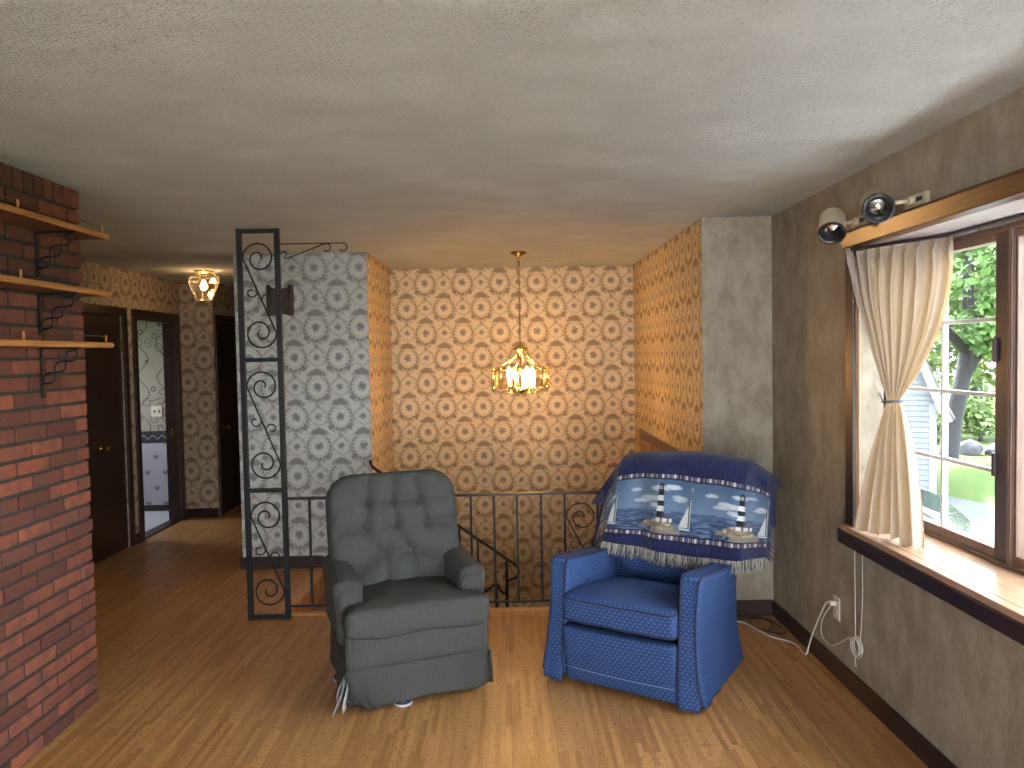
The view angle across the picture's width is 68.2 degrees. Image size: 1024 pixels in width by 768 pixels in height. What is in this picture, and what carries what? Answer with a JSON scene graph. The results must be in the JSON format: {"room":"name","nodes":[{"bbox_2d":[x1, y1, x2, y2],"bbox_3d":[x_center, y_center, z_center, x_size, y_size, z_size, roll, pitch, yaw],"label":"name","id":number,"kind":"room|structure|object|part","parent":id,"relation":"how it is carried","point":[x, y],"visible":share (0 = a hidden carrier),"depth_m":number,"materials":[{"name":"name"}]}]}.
{"room":"living room","nodes":[
{"label":"living room","id":0,"kind":"room"},
{"bbox_2d":[0,162,98,767],"bbox_3d":[-2.667,0.385,2.092,1.350,2.440,3.004,-1,2,-1],"label":"brick wall","id":1,"kind":"structure","parent":0,"point":[48,653],"depth_m":3.22,"materials":[{"name":"red brick"}]},
{"bbox_2d":[0,195,109,276],"bbox_3d":[-1.921,-0.549,2.388,0.186,0.245,2.154,-1,2,-1],"label":"wall shelf","id":2,"kind":"object","parent":1,"relation":"attached to","point":[12,215],"visible":1,"depth_m":3.14,"materials":[{"name":"brown wood"}]},
{"bbox_3d":[-1.938,-0.645,3.213,0.165,0.007,0.012,-1,2,-1],"label":"arm","id":3,"kind":"part","parent":2,"relation":"part of","materials":[{"name":"black metal"}]},
{"bbox_2d":[0,267,111,334],"bbox_3d":[-1.916,-0.295,2.398,0.186,0.235,2.154,-1,2,-1],"label":"wall shelf","id":4,"kind":"object","parent":1,"relation":"attached to","point":[7,282],"visible":1,"depth_m":3.16,"materials":[{"name":"brown wood"}]},
{"bbox_3d":[-1.933,-0.385,3.223,0.165,0.007,0.012,-1,2,-1],"label":"arm","id":5,"kind":"part","parent":4,"relation":"part of","materials":[{"name":"black metal"}]},
{"bbox_2d":[0,331,113,397],"bbox_3d":[-1.911,-0.044,2.408,0.186,0.270,2.154,-1,2,-1],"label":"wall shelf","id":6,"kind":"object","parent":1,"relation":"attached to","point":[42,345],"visible":1,"depth_m":3.23,"materials":[{"name":"brown wood"}]},
{"bbox_3d":[-1.929,-0.152,3.232,0.165,0.007,0.012,-1,2,-1],"label":"arm","id":7,"kind":"part","parent":6,"relation":"part of","materials":[{"name":"black metal"}]},
{"bbox_2d":[78,260,186,546],"bbox_3d":[-3.439,0.254,5.741,0.120,2.440,4.360,-1,2,-1],"label":"wall","id":8,"kind":"structure","parent":0,"point":[130,290],"depth_m":6.76,"materials":[{"name":"paper"}]},
{"bbox_2d":[80,303,135,564],"bbox_3d":[-3.375,0.402,6.220,0.110,2.105,0.955,-1,2,-1],"label":"door","id":9,"kind":"structure","parent":8,"relation":"in","point":[104,392],"depth_m":6.36,"materials":[{"name":"brown wood"}]},
{"bbox_3d":[-3.354,0.533,6.233,0.072,0.056,0.055,-1,2,-1],"label":"knob","id":10,"kind":"part","parent":9,"relation":"part of","materials":[{"name":"gold metal"}]},
{"bbox_3d":[-3.390,-0.612,6.180,0.018,0.075,0.955,-1,2,-1],"label":"casing","id":11,"kind":"part","parent":9,"relation":"part of","materials":[{"name":"brown wood"}]},
{"bbox_3d":[-3.375,0.422,6.661,0.018,2.030,0.075,-1,2,-1],"label":"casing","id":12,"kind":"part","parent":9,"relation":"part of","materials":[{"name":"brown wood"}]},
{"bbox_2d":[131,309,185,541],"bbox_3d":[-3.822,0.368,7.275,0.898,2.105,0.965,-1,2,-1],"label":"door frame","id":13,"kind":"structure","parent":8,"relation":"in","point":[170,331],"depth_m":7.65,"materials":[{"name":"brown wood"}]},
{"bbox_3d":[-3.377,0.415,6.836,0.018,2.030,0.075,-1,2,-1],"label":"casing","id":14,"kind":"part","parent":13,"relation":"part of","materials":[{"name":"brown wood"}]},
{"bbox_3d":[-3.401,-0.654,7.239,0.018,0.075,0.965,-1,2,-1],"label":"casing","id":15,"kind":"part","parent":13,"relation":"part of","materials":[{"name":"brown wood"}]},
{"bbox_3d":[-3.385,0.380,7.725,0.018,2.030,0.075,-1,2,-1],"label":"casing","id":16,"kind":"part","parent":13,"relation":"part of","materials":[{"name":"brown wood"}]},
{"bbox_2d":[136,509,187,544],"bbox_3d":[-3.348,1.426,5.748,0.016,0.095,4.240,-1,2,-1],"label":"baseboard","id":17,"kind":"structure","parent":8,"relation":"attached to","point":[138,535],"depth_m":6.80,"materials":[{"name":"brown wood"}]},
{"bbox_2d":[137,321,168,504],"bbox_3d":[-4.341,0.201,7.496,1.650,2.440,1.550,-1,2,-1],"label":"wall","id":18,"kind":"structure","parent":0,"point":[150,341],"depth_m":8.18,"materials":[{"name":"paper"}]},
{"bbox_2d":[144,505,168,510],"bbox_3d":[-4.278,1.355,8.210,1.545,0.064,0.015,-1,2,-1],"label":"baseboard","id":19,"kind":"structure","parent":18,"relation":"attached to","point":[146,507],"depth_m":8.21,"materials":[{"name":"brown wood"}]},
{"bbox_2d":[151,406,162,416],"bbox_3d":[-3.840,0.295,8.172,0.120,0.120,0.016,-1,2,-1],"label":"light switch","id":20,"kind":"object","parent":18,"relation":"attached to","point":[156,411],"visible":1,"depth_m":8.17,"materials":[{"name":"beige plastic"}]},
{"bbox_2d":[179,281,218,508],"bbox_3d":[-3.236,0.166,7.871,0.328,2.440,0.100,-1,2,-1],"label":"wall","id":21,"kind":"structure","parent":0,"point":[196,321],"depth_m":7.82,"materials":[{"name":"paper"}]},
{"bbox_2d":[188,508,218,517],"bbox_3d":[-3.204,1.339,7.860,0.314,0.095,0.016,-1,2,-1],"label":"baseboard","id":22,"kind":"structure","parent":21,"relation":"attached to","point":[192,512],"depth_m":7.85,"materials":[{"name":"brown wood"}]},
{"bbox_2d":[211,282,240,516],"bbox_3d":[-3.132,0.115,9.103,0.100,2.440,2.556,-1,2,-1],"label":"wall","id":23,"kind":"structure","parent":0,"point":[223,303],"depth_m":7.97,"materials":[{"name":"paper"}]},
{"bbox_2d":[214,314,240,515],"bbox_3d":[-3.030,0.312,8.324,0.082,2.105,0.920,-1,2,-1],"label":"door","id":24,"kind":"structure","parent":23,"relation":"in","point":[225,333],"depth_m":8.13,"materials":[{"name":"brown wood"}]},
{"bbox_3d":[-3.057,0.366,7.903,0.018,2.030,0.075,-1,2,-1],"label":"casing","id":25,"kind":"part","parent":24,"relation":"part of","materials":[{"name":"brown wood"}]},
{"bbox_3d":[-3.081,-0.702,8.284,0.018,0.075,0.920,-1,2,-1],"label":"casing","id":26,"kind":"part","parent":24,"relation":"part of","materials":[{"name":"brown wood"}]},
{"bbox_3d":[-3.020,0.456,8.015,0.072,0.056,0.055,-1,2,-1],"label":"knob","id":27,"kind":"part","parent":24,"relation":"part of","materials":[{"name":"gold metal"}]},
{"bbox_2d":[233,252,371,556],"bbox_3d":[-1.585,1.562,5.974,1.021,5.140,0.120,-1,2,-1],"label":"wall","id":28,"kind":"structure","parent":0,"point":[326,341],"depth_m":5.85,"materials":[{"name":"paper"}]},
{"bbox_2d":[266,284,293,315],"bbox_3d":[-1.778,-0.639,5.794,0.198,0.237,0.061,-1,2,-1],"label":"door chime","id":29,"kind":"object","parent":28,"relation":"attached to","point":[287,293],"visible":0.77,"depth_m":5.77,"materials":[{"name":"brown wood"}]},
{"bbox_2d":[240,555,324,568],"bbox_3d":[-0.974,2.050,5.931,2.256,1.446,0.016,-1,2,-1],"label":"baseboard","id":30,"kind":"structure","parent":28,"relation":"attached to","point":[295,561],"depth_m":5.89,"materials":[{"name":"brown wood"}]},
{"bbox_2d":[276,567,322,611],"bbox_3d":[-1.480,1.460,5.381,0.095,0.026,1.027,-1,2,-1],"label":"trim","id":31,"kind":"structure","parent":28,"relation":"attached to","point":[302,591],"depth_m":5.32,"materials":[{"name":"brown wood"}]},
{"bbox_2d":[366,252,394,472],"bbox_3d":[-1.138,1.532,6.503,0.120,5.140,1.163,-1,2,-1],"label":"wall","id":32,"kind":"structure","parent":0,"point":[378,275],"depth_m":6.37,"materials":[{"name":"paper"}]},
{"bbox_2d":[21,505,927,767],"bbox_3d":[-1.628,1.636,3.802,6.752,0.246,13.500,-1,2,-1],"label":"floor","id":33,"kind":"structure","parent":0,"point":[186,679],"depth_m":3.53,"materials":[{"name":"brown wood"}]},
{"bbox_2d":[235,228,347,619],"bbox_3d":[-1.337,0.257,4.711,0.684,2.438,0.028,-1,2,-1],"label":"post","id":34,"kind":"object","parent":33,"relation":"on","point":[240,260],"visible":1,"depth_m":4.70,"materials":[{"name":"black metal"}]},
{"bbox_2d":[311,593,325,611],"bbox_3d":[-0.116,2.673,6.024,2.632,2.180,2.226,-1,2,-1],"label":"staircase","id":35,"kind":"structure","parent":33,"relation":"on","point":[322,600],"depth_m":5.59,"materials":[{"name":"brown wood"}]},
{"bbox_2d":[369,460,519,607],"bbox_3d":[-0.507,1.625,5.887,1.151,2.101,0.024,-1,2,-1],"label":"stair handrail","id":36,"kind":"object","parent":35,"relation":"on","point":[507,559],"visible":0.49,"depth_m":5.87,"materials":[{"name":"brown metal"}]},
{"bbox_2d":[484,584,505,607],"bbox_3d":[-0.516,2.503,6.142,1.001,1.766,0.021,-1,2,-1],"label":"handrail","id":37,"kind":"object","parent":35,"relation":"on","point":[492,585],"visible":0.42,"depth_m":6.10,"materials":[{"name":"brown metal"}]},
{"bbox_3d":[-0.526,1.968,6.121,1.001,0.695,0.021,-1,2,-1],"label":"handrail","id":38,"kind":"part","parent":37,"relation":"part of","materials":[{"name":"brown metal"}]},
{"bbox_2d":[322,469,493,716],"bbox_3d":[-0.571,0.988,3.850,0.795,1.017,0.769,-2,2,-21],"label":"recliner armchair","id":39,"kind":"object","parent":33,"relation":"on","point":[408,607],"visible":1,"depth_m":3.66,"materials":[{"name":"grey fabric"}]},
{"bbox_3d":[-0.841,1.062,3.752,0.150,0.357,0.452,-2,2,-21],"label":"armrest","id":40,"kind":"part","parent":39,"relation":"part of","materials":[{"name":"grey fabric"}]},
{"bbox_3d":[-0.760,1.040,3.550,0.098,0.155,0.030,-2,2,-21],"label":"arm","id":41,"kind":"part","parent":39,"relation":"part of"},
{"bbox_3d":[-0.634,0.781,4.048,0.685,0.618,0.340,-2,2,-21],"label":"backrest","id":42,"kind":"part","parent":39,"relation":"part of","materials":[{"name":"grey fabric"}]},
{"bbox_2d":[342,576,489,639],"bbox_3d":[-0.514,1.081,3.753,0.690,0.170,0.530,-2,2,-21],"label":"seat cushion","id":43,"kind":"object","parent":39,"relation":"on","point":[388,607],"depth_m":3.56,"materials":[{"name":"grey fabric"}]},
{"bbox_3d":[-0.440,1.220,3.567,0.685,0.165,0.070,-2,2,-21],"label":"panel","id":44,"kind":"part","parent":39,"relation":"part of","materials":[{"name":"grey fabric"}]},
{"bbox_3d":[-0.269,1.043,3.966,0.151,0.357,0.452,-2,2,-21],"label":"armrest","id":45,"kind":"part","parent":39,"relation":"part of","materials":[{"name":"grey fabric"}]},
{"bbox_3d":[-0.198,1.021,3.760,0.098,0.155,0.030,-2,2,-21],"label":"arm","id":46,"kind":"part","parent":39,"relation":"part of"},
{"bbox_2d":[272,606,549,615],"bbox_3d":[-0.174,1.457,4.852,2.726,0.026,0.055,-1,2,-1],"label":"trim","id":47,"kind":"structure","parent":33,"relation":"on","point":[544,607],"depth_m":4.84,"materials":[{"name":"brown wood"}]},
{"bbox_2d":[287,491,598,606],"bbox_3d":[-0.109,1.068,4.755,2.579,0.768,0.032,-1,2,-1],"label":"stair railing","id":48,"kind":"object","parent":33,"relation":"on","point":[564,493],"visible":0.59,"depth_m":4.74,"materials":[{"name":"brown metal"}]},
{"bbox_3d":[-0.103,1.373,4.767,2.579,0.014,0.012,-1,2,-1],"label":"rail","id":49,"kind":"part","parent":48,"relation":"part of","materials":[{"name":"black metal"}]},
{"bbox_3d":[-0.116,0.692,4.740,2.579,0.016,0.032,-1,2,-1],"label":"rail","id":50,"kind":"part","parent":48,"relation":"part of","materials":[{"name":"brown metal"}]},
{"bbox_2d":[543,545,743,713],"bbox_3d":[0.718,0.937,3.915,0.839,1.065,0.906,0,3,32],"label":"recliner armchair","id":51,"kind":"object","parent":33,"relation":"on","point":[669,633],"visible":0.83,"depth_m":3.59,"materials":[{"name":"blue fabric"}]},
{"bbox_3d":[0.369,1.147,4.027,0.132,0.570,0.638,0,3,32],"label":"armrest","id":52,"kind":"part","parent":51,"relation":"part of","materials":[{"name":"blue fabric"}]},
{"bbox_2d":[563,576,679,637],"bbox_3d":[0.652,1.108,3.813,0.580,0.216,0.642,0,3,32],"label":"seat cushion","id":53,"kind":"object","parent":51,"relation":"on","point":[593,606],"depth_m":3.61,"materials":[{"name":"blue fabric"}]},
{"bbox_3d":[0.722,1.234,3.924,0.580,0.220,0.600,0,3,32],"label":"frame","id":54,"kind":"part","parent":51,"relation":"part of","materials":[{"name":"blue fabric"}]},
{"bbox_3d":[0.882,1.157,4.175,0.700,0.440,0.100,0,3,32],"label":"panel","id":55,"kind":"part","parent":51,"relation":"part of","materials":[{"name":"blue fabric"}]},
{"bbox_3d":[0.920,0.722,4.128,0.630,0.661,0.312,0,3,32],"label":"backrest","id":56,"kind":"part","parent":51,"relation":"part of","materials":[{"name":"blue fabric"}]},
{"bbox_2d":[591,451,782,575],"bbox_3d":[0.900,0.679,4.141,1.018,0.628,0.458,0,3,32],"label":"throw","id":57,"kind":"object","parent":51,"relation":"on","point":[688,507],"visible":0.93,"depth_m":3.97,"materials":[{"name":"fabric"}]},
{"bbox_3d":[0.966,1.151,3.648,0.132,0.570,0.638,0,3,32],"label":"armrest","id":58,"kind":"part","parent":51,"relation":"part of","materials":[{"name":"blue fabric"}]},
{"bbox_2d":[737,617,785,633],"bbox_3d":[1.481,1.424,4.505,0.348,0.015,0.205,1,3,42],"label":"cord","id":59,"kind":"object","parent":33,"relation":"on","point":[770,621],"visible":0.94,"depth_m":4.50,"materials":[{"name":"black plastic"}]},
{"bbox_2d":[737,600,835,654],"bbox_3d":[1.486,1.253,4.185,0.148,0.384,0.890,-2,2,-22],"label":"extension cord","id":60,"kind":"object","parent":33,"relation":"on","point":[831,602],"visible":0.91,"depth_m":4.02,"materials":[{"name":"beige plastic"}]},
{"bbox_2d":[0,0,1023,286],"bbox_3d":[-1.742,-0.977,3.687,6.882,0.120,13.720,-1,2,-1],"label":"ceiling","id":61,"kind":"structure","parent":0,"point":[406,134],"depth_m":2.50,"materials":[{"name":"white paint"}]},
{"bbox_2d":[188,270,219,300],"bbox_3d":[-2.780,-0.890,6.822,0.286,0.265,0.249,-1,2,-1],"label":"hall ceiling light","id":62,"kind":"object","parent":61,"relation":"attached to","point":[203,286],"visible":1,"depth_m":6.80,"materials":[{"name":"gold metal"}]},
{"bbox_3d":[-2.780,-0.891,6.823,0.060,0.093,0.060,-1,2,-1],"label":"bulb","id":63,"kind":"part","parent":62,"relation":"part of","materials":[{"name":"white glass"}]},
{"bbox_2d":[492,251,548,396],"bbox_3d":[0.061,-0.467,5.987,0.463,1.150,0.457,-1,2,-1],"label":"chandelier","id":64,"kind":"object","parent":61,"relation":"hanging from","point":[520,348],"visible":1,"depth_m":5.96,"materials":[{"name":"gold metal"}]},
{"bbox_3d":[-0.148,-0.035,5.944,0.024,0.199,0.023,-1,2,-1],"label":"finial post","id":65,"kind":"part","parent":64,"relation":"part of","materials":[{"name":"gold metal"}]},
{"bbox_3d":[-0.080,-0.038,5.853,0.120,0.151,0.004,1,3,45],"label":"pane frame","id":66,"kind":"part","parent":64,"relation":"part of","materials":[{"name":"gold metal"}]},
{"bbox_3d":[-0.047,-0.181,5.967,0.212,0.163,0.064,-1,2,-1],"label":"support arm","id":67,"kind":"part","parent":64,"relation":"part of","materials":[{"name":"gold metal"}]},
{"bbox_3d":[0.013,-0.032,5.786,0.024,0.199,0.023,-1,2,-1],"label":"finial post","id":68,"kind":"part","parent":64,"relation":"part of","materials":[{"name":"gold metal"}]},
{"bbox_3d":[0.058,-0.651,5.980,0.017,0.690,0.017,1,3,44],"label":"chain","id":69,"kind":"part","parent":64,"relation":"part of","materials":[{"name":"gold metal"}]},
{"bbox_3d":[0.065,-0.277,5.995,0.124,0.100,0.124,-1,2,-1],"label":"crown","id":70,"kind":"part","parent":64,"relation":"part of","materials":[{"name":"gold metal"}]},
{"bbox_3d":[0.068,-0.102,6.002,0.011,0.270,0.012,-1,2,-1],"label":"rod","id":71,"kind":"part","parent":64,"relation":"part of","materials":[{"name":"gold metal"}]},
{"bbox_2d":[508,378,533,389],"bbox_3d":[0.070,0.000,6.006,0.229,0.095,0.227,-1,2,-1],"label":"bulb","id":72,"kind":"object","parent":64,"relation":"on","point":[509,379],"depth_m":5.97,"materials":[{"name":"white glass"}]},
{"bbox_3d":[0.125,-0.040,5.800,0.120,0.151,0.004,-2,2,-15],"label":"pane frame","id":73,"kind":"part","parent":64,"relation":"part of","materials":[{"name":"gold metal"}]},
{"bbox_3d":[0.159,-0.093,5.949,0.035,0.092,0.034,-1,2,-1],"label":"bulb","id":74,"kind":"part","parent":64,"relation":"part of","materials":[{"name":"white glass"}]},
{"bbox_3d":[0.180,-0.188,6.030,0.219,0.163,0.009,-2,2,-15],"label":"support arm","id":75,"kind":"part","parent":64,"relation":"part of","materials":[{"name":"gold metal"}]},
{"bbox_3d":[0.229,-0.038,5.846,0.024,0.199,0.023,-1,2,-1],"label":"finial post","id":76,"kind":"part","parent":64,"relation":"part of","materials":[{"name":"gold metal"}]},
{"bbox_3d":[0.274,-0.049,5.951,0.004,0.151,0.120,0,2,15],"label":"pane frame","id":77,"kind":"part","parent":64,"relation":"part of","materials":[{"name":"gold metal"}]},
{"bbox_2d":[389,265,634,607],"bbox_3d":[-0.018,1.485,7.154,2.373,5.140,0.120,-1,2,-1],"label":"wall","id":78,"kind":"structure","parent":0,"point":[450,327],"depth_m":7.04,"materials":[{"name":"paper"}]},
{"bbox_2d":[633,218,703,452],"bbox_3d":[1.280,1.509,5.953,0.200,5.140,2.549,-1,2,-1],"label":"wall","id":79,"kind":"structure","parent":0,"point":[667,282],"depth_m":5.46,"materials":[{"name":"paper"}]},
{"bbox_2d":[639,429,680,451],"bbox_3d":[1.171,1.538,5.907,0.020,2.210,1.780,-1,2,-1],"label":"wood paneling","id":80,"kind":"structure","parent":79,"relation":"in","point":[658,445],"depth_m":6.17,"materials":[{"name":"brown wood"}]},
{"bbox_3d":[1.163,1.542,6.758,0.020,2.135,0.080,-1,2,-1],"label":"casing","id":81,"kind":"part","parent":80,"relation":"part of","materials":[{"name":"brown wood"}]},
{"bbox_3d":[1.170,1.562,6.489,0.011,2.115,0.420,-1,2,-1],"label":"panel","id":82,"kind":"part","parent":80,"relation":"part of","materials":[{"name":"brown wood"}]},
{"bbox_2d":[702,216,773,599],"bbox_3d":[1.382,0.255,4.725,0.424,2.540,0.200,-1,2,-1],"label":"wall","id":83,"kind":"structure","parent":0,"point":[736,251],"depth_m":4.61,"materials":[{"name":"grey paint"}]},
{"bbox_2d":[736,599,771,615],"bbox_3d":[1.395,1.380,4.661,0.410,0.095,0.016,-1,2,-1],"label":"baseboard","id":84,"kind":"structure","parent":83,"relation":"attached to","point":[743,607],"depth_m":4.65,"materials":[{"name":"brown wood"}]},
{"bbox_2d":[772,87,1023,767],"bbox_3d":[1.691,0.399,0.932,0.120,2.540,7.797,-1,2,-1],"label":"wall","id":85,"kind":"structure","parent":0,"point":[953,677],"depth_m":3.50,"materials":[{"name":"grey paint"}]},
{"bbox_2d":[833,594,839,621],"bbox_3d":[1.614,1.114,3.763,0.010,0.116,0.072,-1,2,-1],"label":"wall outlet","id":86,"kind":"object","parent":85,"relation":"attached to","point":[836,609],"visible":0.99,"depth_m":3.75,"materials":[{"name":"beige plastic"}]},
{"bbox_2d":[820,551,862,666],"bbox_3d":[1.599,1.034,3.667,0.026,0.562,0.425,-1,2,-2],"label":"cable","id":87,"kind":"object","parent":85,"relation":"attached to","point":[855,637],"visible":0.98,"depth_m":3.55,"materials":[{"name":"beige plastic"}]},
{"bbox_2d":[818,208,869,244],"bbox_3d":[1.480,-0.707,3.386,0.266,0.165,0.157,-2,2,-17],"label":"wall spotlight","id":88,"kind":"object","parent":85,"relation":"attached to","point":[832,221],"visible":0.97,"depth_m":3.36,"materials":[{"name":"beige metal"}]},
{"bbox_3d":[1.530,-0.732,3.415,0.089,0.032,0.038,-1,2,-11],"label":"stem","id":89,"kind":"part","parent":88,"relation":"part of","materials":[{"name":"beige metal"}]},
{"bbox_3d":[1.576,-0.735,3.420,0.022,0.048,0.150,-1,2,-1],"label":"wall plate","id":90,"kind":"part","parent":88,"relation":"part of","materials":[{"name":"beige metal"}]},
{"bbox_2d":[772,600,957,767],"bbox_3d":[1.645,1.526,0.868,0.016,0.095,7.581,-1,2,-1],"label":"baseboard","id":91,"kind":"structure","parent":85,"relation":"attached to","point":[916,742],"depth_m":3.42,"materials":[{"name":"brown wood"}]},
{"bbox_2d":[861,188,929,223],"bbox_3d":[1.474,-0.700,2.961,0.236,0.150,0.173,-1,2,-1],"label":"wall spotlight","id":92,"kind":"object","parent":85,"relation":"attached to","point":[877,205],"visible":0.99,"depth_m":2.94,"materials":[{"name":"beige metal"}]},
{"bbox_3d":[1.535,-0.714,2.953,0.084,0.031,0.038,-1,2,-1],"label":"stem","id":93,"kind":"part","parent":92,"relation":"part of","materials":[{"name":"beige metal"}]},
{"bbox_3d":[1.581,-0.717,2.950,0.022,0.048,0.150,-1,2,-1],"label":"wall plate","id":94,"kind":"part","parent":92,"relation":"part of","materials":[{"name":"beige metal"}]},
{"bbox_2d":[845,236,953,547],"bbox_3d":[1.663,0.024,3.318,0.216,1.314,0.470,-2,2,-23],"label":"curtain","id":95,"kind":"object","parent":85,"relation":"attached to","point":[902,293],"visible":1,"depth_m":3.29,"materials":[{"name":"beige fabric"}]},
{"bbox_2d":[837,168,1023,645],"bbox_3d":[1.768,0.082,2.515,0.431,1.565,2.685,-1,2,-1],"label":"window","id":96,"kind":"structure","parent":85,"relation":"in","point":[983,579],"depth_m":2.85,"materials":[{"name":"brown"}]},
{"bbox_3d":[1.588,-0.015,3.537,0.024,1.365,0.078,-1,2,-1],"label":"casing","id":97,"kind":"part","parent":96,"relation":"part of","materials":[{"name":"brown wood"}]},
{"bbox_3d":[1.762,0.720,2.515,0.368,0.028,2.614,-1,2,-1],"label":"sill","id":98,"kind":"part","parent":96,"relation":"part of","materials":[{"name":"brown wood"}]},
{"bbox_2d":[851,213,1023,250],"bbox_3d":[1.773,-0.587,2.595,0.202,0.020,1.789,-1,2,-8],"label":"curtain rod","id":99,"kind":"object","parent":96,"relation":"attached to","point":[1015,217],"visible":1,"depth_m":3.09,"materials":[{"name":"grey"}]},
{"bbox_3d":[1.867,0.033,3.297,0.047,1.242,0.806,-1,2,-1],"label":"sash rail","id":100,"kind":"part","parent":96,"relation":"part of","materials":[{"name":"brown wood"}]},
{"bbox_3d":[1.876,0.067,2.426,0.047,1.242,0.687,-1,2,-1],"label":"sash rail","id":101,"kind":"part","parent":96,"relation":"part of","materials":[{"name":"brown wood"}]},
{"label":"outside","id":102,"kind":"structure","parent":0,"visible":0},
{"bbox_2d":[934,373,994,504],"bbox_3d":[9.915,2.751,15.220,140.000,0.300,150.000,-1,2,-1],"label":"lawn","id":103,"kind":"structure","parent":102,"point":[964,482],"depth_m":19.52,"materials":[{"name":"green plant"}]},
{"bbox_2d":[900,359,954,493],"bbox_3d":[6.128,-1.020,19.589,9.120,7.030,4.100,0,3,28],"label":"house","id":104,"kind":"structure","parent":103,"relation":"on","point":[920,407],"depth_m":16.22,"materials":[{"name":"white"}]},
{"bbox_2d":[927,248,995,427],"bbox_3d":[18.734,-3.478,31.133,10.065,10.558,5.861,-1,2,-1],"label":"tree","id":105,"kind":"object","parent":103,"relation":"on","point":[934,362],"visible":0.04,"depth_m":30.20,"materials":[{"name":"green plant"}]},
{"bbox_2d":[937,391,994,441],"bbox_3d":[17.440,1.157,26.905,6.792,1.831,2.401,-1,2,-1],"label":"hedge","id":106,"kind":"object","parent":103,"relation":"on","point":[975,409],"visible":0.37,"depth_m":26.60,"materials":[{"name":"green plant"}]},
{"bbox_2d":[938,244,995,458],"bbox_3d":[13.420,-3.131,22.388,9.835,10.815,5.855,-1,2,-1],"label":"shade tree","id":107,"kind":"object","parent":103,"relation":"on","point":[975,340],"visible":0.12,"depth_m":22.11,"materials":[{"name":"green plant"}]},
{"bbox_2d":[960,439,983,455],"bbox_3d":[14.236,2.033,23.447,0.662,0.660,0.650,-1,2,-1],"label":"rock","id":108,"kind":"object","parent":103,"relation":"on","point":[969,447],"visible":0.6,"depth_m":23.26,"materials":[{"name":"grey stone"}]},
{"bbox_2d":[951,254,994,397],"bbox_3d":[26.274,-5.834,43.193,12.094,14.026,6.789,-1,2,-1],"label":"tree","id":109,"kind":"object","parent":103,"relation":"on","point":[987,359],"visible":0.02,"depth_m":43.01,"materials":[{"name":"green plant"}]},
{"bbox_2d":[984,443,994,455],"bbox_3d":[14.830,2.087,23.249,0.518,0.528,0.526,-1,2,-1],"label":"rock","id":110,"kind":"object","parent":103,"relation":"on","point":[990,449],"visible":0.38,"depth_m":23.17,"materials":[{"name":"grey stone"}]},
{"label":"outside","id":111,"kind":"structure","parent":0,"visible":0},
{"bbox_2d":[938,494,994,521],"bbox_3d":[6.924,3.492,-6.048,8.400,0.020,47.500,-1,2,-1],"label":"driveway","id":112,"kind":"structure","parent":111,"point":[973,510],"depth_m":15.59,"materials":[{"name":"concrete"}]},
{"bbox_2d":[920,485,993,542],"bbox_3d":[4.506,2.149,10.234,4.519,1.500,1.860,0,3,28],"label":"parked car","id":113,"kind":"object","parent":112,"relation":"on","point":[984,530],"visible":0.02,"depth_m":9.58,"materials":[{"name":"grey paint"}]}
]}

